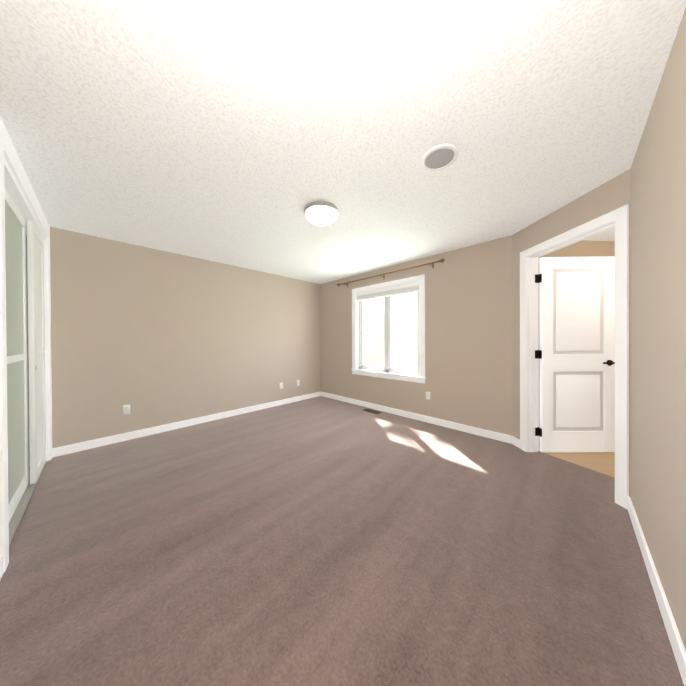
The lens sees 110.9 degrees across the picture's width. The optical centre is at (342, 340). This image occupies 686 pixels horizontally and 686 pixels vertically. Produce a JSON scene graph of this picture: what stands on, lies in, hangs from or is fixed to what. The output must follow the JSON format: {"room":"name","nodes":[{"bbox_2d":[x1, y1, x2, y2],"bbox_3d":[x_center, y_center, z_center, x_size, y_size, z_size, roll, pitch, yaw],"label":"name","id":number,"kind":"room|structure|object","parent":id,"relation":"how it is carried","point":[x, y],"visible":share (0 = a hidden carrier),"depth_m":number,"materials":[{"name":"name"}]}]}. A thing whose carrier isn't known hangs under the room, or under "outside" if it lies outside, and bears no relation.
{"room":"empty bedroom","nodes":[
{"label":"empty bedroom","id":0,"kind":"room"},
{"bbox_2d":[26,235,29,465],"bbox_3d":[-1.629,0.021,0.948,4.550,2.440,0.150,0,0,44],"label":"wall","id":1,"kind":"structure","parent":0,"point":[27,350],"depth_m":2.31,"materials":[{"name":"beige paint"}]},
{"bbox_2d":[5,189,28,521],"bbox_3d":[-2.329,0.107,1.636,1.087,2.243,0.035,0,0,44],"label":"closet door","id":2,"kind":"structure","parent":1,"relation":"in","point":[16,344],"depth_m":1.79,"materials":[{"name":"grey"}]},
{"bbox_2d":[0,116,51,572],"bbox_3d":[-2.492,0.021,1.829,1.785,2.440,0.128,0,0,44],"label":"trim","id":3,"kind":"structure","parent":1,"relation":"attached to","point":[15,183],"depth_m":1.49,"materials":[{"name":"white paint"}]},
{"bbox_2d":[27,220,45,484],"bbox_3d":[-2.850,0.107,2.204,0.552,2.243,0.035,0,0,44],"label":"closet door","id":4,"kind":"structure","parent":1,"relation":"in","point":[36,346],"depth_m":2.12,"materials":[{"name":"white wood"}]},
{"bbox_2d":[50,227,320,447],"bbox_3d":[-1.850,0.008,3.877,0.150,2.440,4.040,0,0,44],"label":"wall","id":5,"kind":"structure","parent":0,"point":[151,337],"depth_m":3.18,"materials":[{"name":"beige paint"}]},
{"bbox_2d":[123,405,129,414],"bbox_3d":[-2.674,0.857,2.915,0.010,0.114,0.070,0,0,44],"label":"electrical outlet","id":6,"kind":"object","parent":5,"relation":"attached to","point":[126,409],"visible":1,"depth_m":2.91,"materials":[{"name":"white plastic"}]},
{"bbox_2d":[0,396,683,685],"bbox_3d":[-0.266,1.277,2.348,4.550,0.100,4.040,0,0,44],"label":"floor carpet","id":7,"kind":"object","parent":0,"point":[320,541],"visible":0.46,"depth_m":1.29,"materials":[{"name":"brown carpet"}]},
{"bbox_2d":[363,409,381,413],"bbox_3d":[0.492,1.211,4.024,0.320,0.007,0.120,0,0,44],"label":"floor air vent","id":8,"kind":"object","parent":7,"relation":"on","point":[372,411],"visible":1,"depth_m":4.01,"materials":[{"name":"brown metal"}]},
{"bbox_2d":[0,0,685,283],"bbox_3d":[0.724,-1.268,2.308,6.027,0.100,5.399,0,0,44],"label":"ceiling","id":9,"kind":"structure","parent":0,"point":[241,133],"depth_m":1.27,"materials":[{"name":"white paint"}]},
{"bbox_2d":[304,201,337,225],"bbox_3d":[-0.203,-1.143,2.207,0.320,0.140,0.320,0,0,44],"label":"flush-mount light fixture","id":10,"kind":"object","parent":9,"relation":"attached to","point":[321,213],"visible":1,"depth_m":2.12,"materials":[{"name":"white glass"}]},
{"bbox_2d":[421,144,457,170],"bbox_3d":[0.640,-1.206,1.568,0.228,0.016,0.228,0,0,44],"label":"ceiling speaker","id":11,"kind":"object","parent":9,"relation":"attached to","point":[439,157],"visible":1,"depth_m":1.55,"materials":[{"name":"white plastic"}]},
{"bbox_2d":[320,235,512,435],"bbox_3d":[0.818,-0.007,3.994,3.510,2.440,0.150,0,0,44],"label":"wall","id":12,"kind":"structure","parent":0,"point":[468,342],"depth_m":3.23,"materials":[{"name":"beige paint"}]},
{"bbox_2d":[351,274,425,383],"bbox_3d":[0.734,-0.166,4.037,1.470,1.616,0.175,0,0,44],"label":"window","id":13,"kind":"structure","parent":12,"relation":"in","point":[394,288],"depth_m":4.02,"materials":[{"name":"white plastic"}]},
{"bbox_2d":[337,258,444,286],"bbox_3d":[0.655,-1.080,3.956,2.100,0.078,0.118,0,0,44],"label":"curtain rod","id":14,"kind":"object","parent":12,"relation":"attached to","point":[442,260],"visible":1,"depth_m":3.72,"materials":[{"name":"brown metal"}]},
{"bbox_2d":[426,391,429,399],"bbox_3d":[1.251,0.814,3.470,0.070,0.114,0.010,0,0,44],"label":"electrical outlet","id":15,"kind":"object","parent":12,"relation":"attached to","point":[427,395],"visible":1,"depth_m":3.47,"materials":[{"name":"white plastic"}]},
{"bbox_2d":[512,169,630,496],"bbox_3d":[2.078,-0.005,2.196,0.120,2.440,1.136,0,0,-4],"label":"wall","id":16,"kind":"structure","parent":0,"point":[608,197],"depth_m":2.18,"materials":[{"name":"beige paint"}]},
{"bbox_2d":[0,391,685,685],"bbox_3d":[-0.267,1.179,2.348,4.250,0.095,3.740,0,0,44],"label":"baseboard","id":17,"kind":"structure","parent":16,"relation":"attached to","point":[677,645],"depth_m":2.81,"materials":[{"name":"white wood"}]},
{"bbox_2d":[520,204,628,508],"bbox_3d":[2.081,0.120,2.167,0.156,2.190,0.945,0,0,-4],"label":"door frame","id":18,"kind":"structure","parent":16,"relation":"attached to","point":[619,216],"depth_m":1.94,"materials":[{"name":"white wood"}]},
{"bbox_2d":[538,257,614,451],"bbox_3d":[2.511,0.155,2.536,0.791,2.088,0.143,0,0,0],"label":"door","id":19,"kind":"structure","parent":16,"relation":"in","point":[576,354],"depth_m":2.52,"materials":[{"name":"white wood"}]},
{"bbox_2d":[536,451,614,494],"bbox_3d":[2.285,1.266,1.788,1.606,0.100,1.037,0,0,44],"label":"floor","id":20,"kind":"structure","parent":0,"point":[605,482],"depth_m":2.14,"materials":[{"name":"brown carpet"}]},
{"bbox_2d":[539,241,614,438],"bbox_3d":[3.000,-0.009,2.125,1.750,2.440,1.800,0,0,-4],"label":"wall","id":21,"kind":"structure","parent":0,"point":[592,249],"depth_m":2.92,"materials":[{"name":"beige paint"}]},
{"bbox_2d":[630,8,685,649],"bbox_3d":[1.022,0.009,0.518,0.150,2.440,3.230,0,0,44],"label":"wall","id":22,"kind":"structure","parent":0,"point":[658,357],"depth_m":1.08,"materials":[{"name":"beige paint"}]},
{"label":"outside","id":23,"kind":"structure","parent":0,"visible":0},
{"bbox_2d":[381,349,416,369],"bbox_3d":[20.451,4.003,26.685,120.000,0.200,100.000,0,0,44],"label":"lawn","id":24,"kind":"structure","parent":23,"point":[403,359],"depth_m":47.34,"materials":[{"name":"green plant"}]},
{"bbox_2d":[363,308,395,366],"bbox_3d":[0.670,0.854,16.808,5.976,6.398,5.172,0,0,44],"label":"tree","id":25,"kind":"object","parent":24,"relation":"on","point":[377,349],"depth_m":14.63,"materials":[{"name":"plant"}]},
{"bbox_2d":[412,314,416,369],"bbox_3d":[6.538,0.788,15.667,4.442,6.479,6.003,0,0,44],"label":"tree","id":26,"kind":"object","parent":24,"relation":"on","point":[414,330],"depth_m":14.61,"materials":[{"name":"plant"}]},
{"bbox_2d":[539,439,614,477],"bbox_3d":[2.997,1.261,2.130,1.770,0.100,1.800,0,0,-4],"label":"floor","id":27,"kind":"structure","parent":23,"point":[602,462],"depth_m":2.40,"materials":[{"name":"beige wood"}]}
]}

